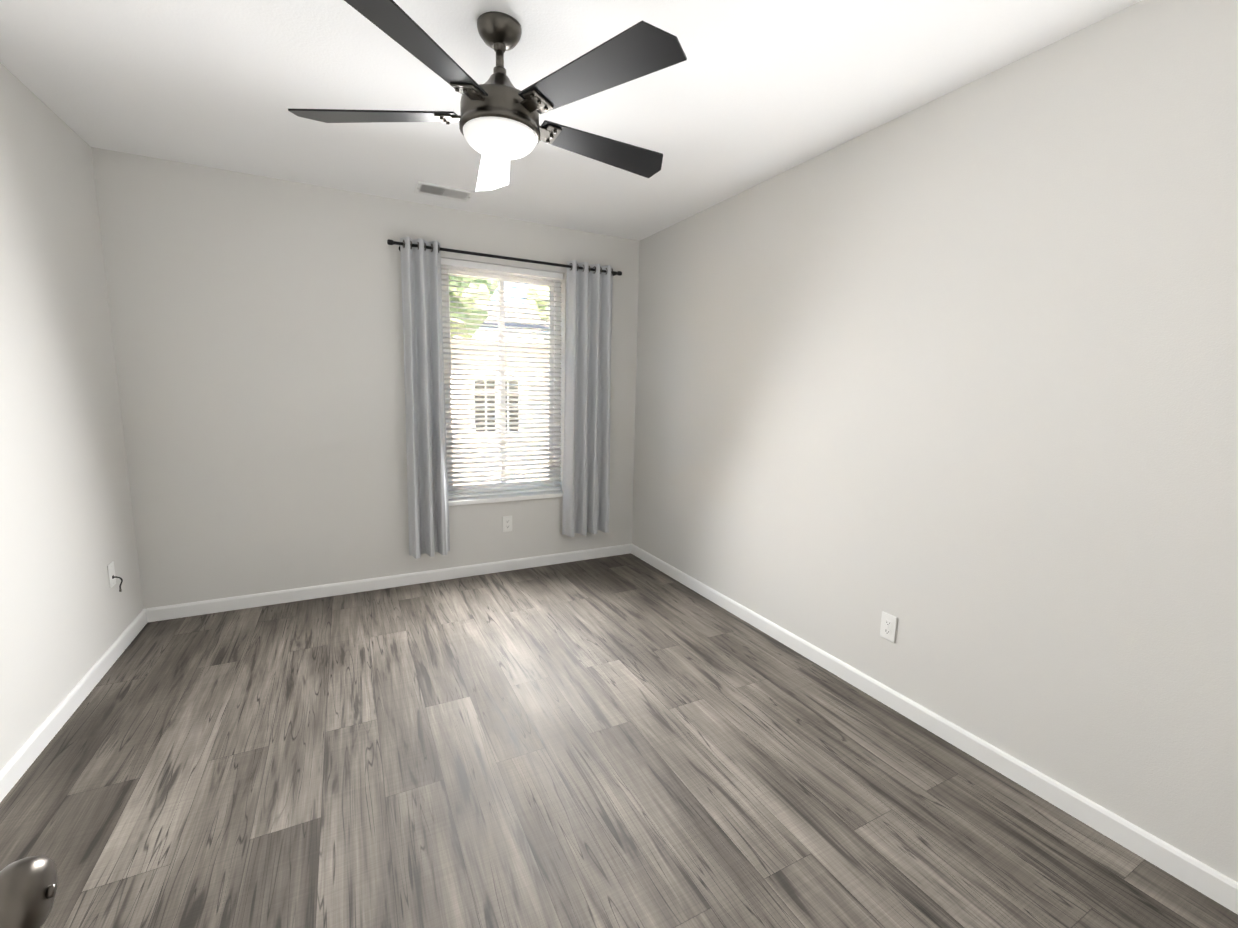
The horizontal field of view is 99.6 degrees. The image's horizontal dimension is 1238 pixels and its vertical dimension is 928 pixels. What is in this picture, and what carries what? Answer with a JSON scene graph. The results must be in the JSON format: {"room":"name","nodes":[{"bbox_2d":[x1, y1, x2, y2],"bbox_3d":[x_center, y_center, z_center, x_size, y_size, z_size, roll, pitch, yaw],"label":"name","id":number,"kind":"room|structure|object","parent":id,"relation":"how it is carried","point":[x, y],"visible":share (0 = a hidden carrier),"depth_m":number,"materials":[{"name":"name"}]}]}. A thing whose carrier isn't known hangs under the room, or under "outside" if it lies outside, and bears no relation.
{"room":"empty bedroom","nodes":[
{"label":"empty bedroom","id":0,"kind":"room"},
{"bbox_2d":[0,855,57,927],"bbox_3d":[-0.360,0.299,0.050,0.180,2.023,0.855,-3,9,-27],"label":"door knob","id":1,"kind":"object","parent":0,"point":[28,887],"depth_m":0.40,"materials":[{"name":"silver metal"}]},
{"bbox_2d":[0,63,143,770],"bbox_3d":[-1.751,-0.063,0.968,0.140,2.440,4.196,-3,9,-27],"label":"wall","id":2,"kind":"structure","parent":0,"point":[68,615],"depth_m":2.09,"materials":[{"name":"white paint"}]},
{"bbox_2d":[0,609,146,801],"bbox_3d":[-1.709,1.102,1.172,0.013,0.078,3.916,-3,9,-27],"label":"baseboard","id":3,"kind":"structure","parent":2,"relation":"attached to","point":[20,761],"depth_m":2.03,"materials":[{"name":"white wood"}]},
{"bbox_2d":[107,561,122,591],"bbox_3d":[-2.424,0.547,2.525,0.039,0.147,0.070,-3,9,-27],"label":"outlet","id":4,"kind":"object","parent":2,"relation":"attached to","point":[112,577],"visible":1,"depth_m":2.52,"materials":[{"name":"white plastic"}]},
{"bbox_2d":[91,147,639,608],"bbox_3d":[-1.264,-0.416,3.482,3.068,2.440,0.140,-3,9,-27],"label":"wall","id":5,"kind":"structure","parent":0,"point":[257,337],"depth_m":3.04,"materials":[{"name":"white paint"}]},
{"bbox_2d":[146,544,630,622],"bbox_3d":[-1.254,0.763,3.584,3.042,0.078,0.013,-3,9,-27],"label":"baseboard","id":6,"kind":"structure","parent":5,"relation":"attached to","point":[167,612],"depth_m":3.38,"materials":[{"name":"white wood"}]},
{"bbox_2d":[441,266,560,497],"bbox_3d":[-0.833,-0.568,3.726,0.870,1.590,0.058,-3,9,-27],"label":"window","id":7,"kind":"structure","parent":5,"relation":"in","point":[502,323],"depth_m":3.72,"materials":[{"name":"white plastic"}]},
{"bbox_2d":[441,258,562,497],"bbox_3d":[-0.802,-0.564,3.668,0.858,1.576,0.054,-3,9,-27],"label":"window blinds","id":8,"kind":"object","parent":7,"relation":"attached to","point":[497,268],"visible":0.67,"depth_m":3.67,"materials":[{"name":"white plastic"}]},
{"bbox_2d":[387,237,621,558],"bbox_3d":[-0.708,-0.413,3.619,1.574,1.990,0.133,-3,9,-27],"label":"curtains","id":9,"kind":"object","parent":5,"relation":"attached to","point":[586,479],"visible":1,"depth_m":3.52,"materials":[{"name":"grey fabric"}]},
{"bbox_2d":[448,490,562,505],"bbox_3d":[-0.819,0.243,3.783,0.894,0.030,0.133,-3,9,-27],"label":"window sill","id":10,"kind":"structure","parent":5,"relation":"attached to","point":[500,498],"depth_m":3.74,"materials":[{"name":"white wood"}]},
{"bbox_2d":[503,516,511,531],"bbox_3d":[-0.804,0.432,3.772,0.070,0.115,0.008,-3,9,-27],"label":"electrical outlet","id":11,"kind":"object","parent":5,"relation":"attached to","point":[507,523],"visible":1,"depth_m":3.77,"materials":[{"name":"white plastic"}]},
{"bbox_2d":[0,0,1141,240],"bbox_3d":[-0.301,-1.395,1.523,3.348,0.100,4.196,-3,9,-27],"label":"ceiling","id":12,"kind":"structure","parent":0,"point":[746,94],"depth_m":1.93,"materials":[{"name":"white paint"}]},
{"bbox_2d":[414,181,473,202],"bbox_3d":[-1.012,-1.572,3.028,0.305,0.010,0.185,-3,9,-27],"label":"ceiling vent","id":13,"kind":"object","parent":12,"relation":"in","point":[441,191],"visible":1,"depth_m":3.02,"materials":[{"name":"white metal"}]},
{"bbox_2d":[288,0,686,190],"bbox_3d":[-0.364,-1.182,1.691,1.246,0.372,1.241,-3,9,-27],"label":"ceiling fan","id":14,"kind":"object","parent":12,"relation":"hanging from","point":[497,119],"visible":1,"depth_m":1.57,"materials":[{"name":"black metal"}]},
{"bbox_2d":[0,553,1237,927],"bbox_3d":[-0.356,1.119,1.886,3.348,0.100,4.196,-3,9,-27],"label":"floor","id":15,"kind":"structure","parent":0,"point":[626,741],"depth_m":1.75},
{"bbox_2d":[632,0,1237,881],"bbox_3d":[1.095,-0.214,2.441,0.140,2.440,4.196,-3,9,-27],"label":"wall","id":16,"kind":"structure","parent":0,"point":[948,380],"depth_m":1.81,"materials":[{"name":"white paint"}]},
{"bbox_2d":[880,611,896,642],"bbox_3d":[1.158,0.701,2.251,0.008,0.115,0.070,-3,9,-27],"label":"electrical outlet","id":17,"kind":"object","parent":16,"relation":"attached to","point":[888,627],"visible":1,"depth_m":2.25,"materials":[{"name":"white plastic"}]},
{"bbox_2d":[631,544,1237,913],"bbox_3d":[1.001,0.958,2.575,0.013,0.078,3.916,-3,9,-27],"label":"baseboard","id":18,"kind":"structure","parent":16,"relation":"attached to","point":[1208,881],"depth_m":1.85,"materials":[{"name":"white wood"}]},
{"label":"outside","id":19,"kind":"structure","parent":0,"visible":0},
{"bbox_3d":[-1.667,0.859,5.408,16.000,0.050,3.260,-3,9,-27],"label":"ground","id":20,"kind":"structure","parent":19,"visible":0},
{"bbox_2d":[449,274,548,338],"bbox_3d":[-0.940,-1.278,5.259,4.396,4.263,1.774,-3,9,-27],"label":"tree","id":21,"kind":"object","parent":20,"relation":"on","point":[485,302],"depth_m":4.70,"materials":[{"name":"green plant"}]},
{"bbox_2d":[451,303,548,485],"bbox_3d":[-2.906,-1.092,7.600,10.000,3.130,3.340,-3,9,-27],"label":"building","id":22,"kind":"structure","parent":20,"relation":"on","point":[506,368],"depth_m":6.83,"materials":[{"name":"white"}]}
]}

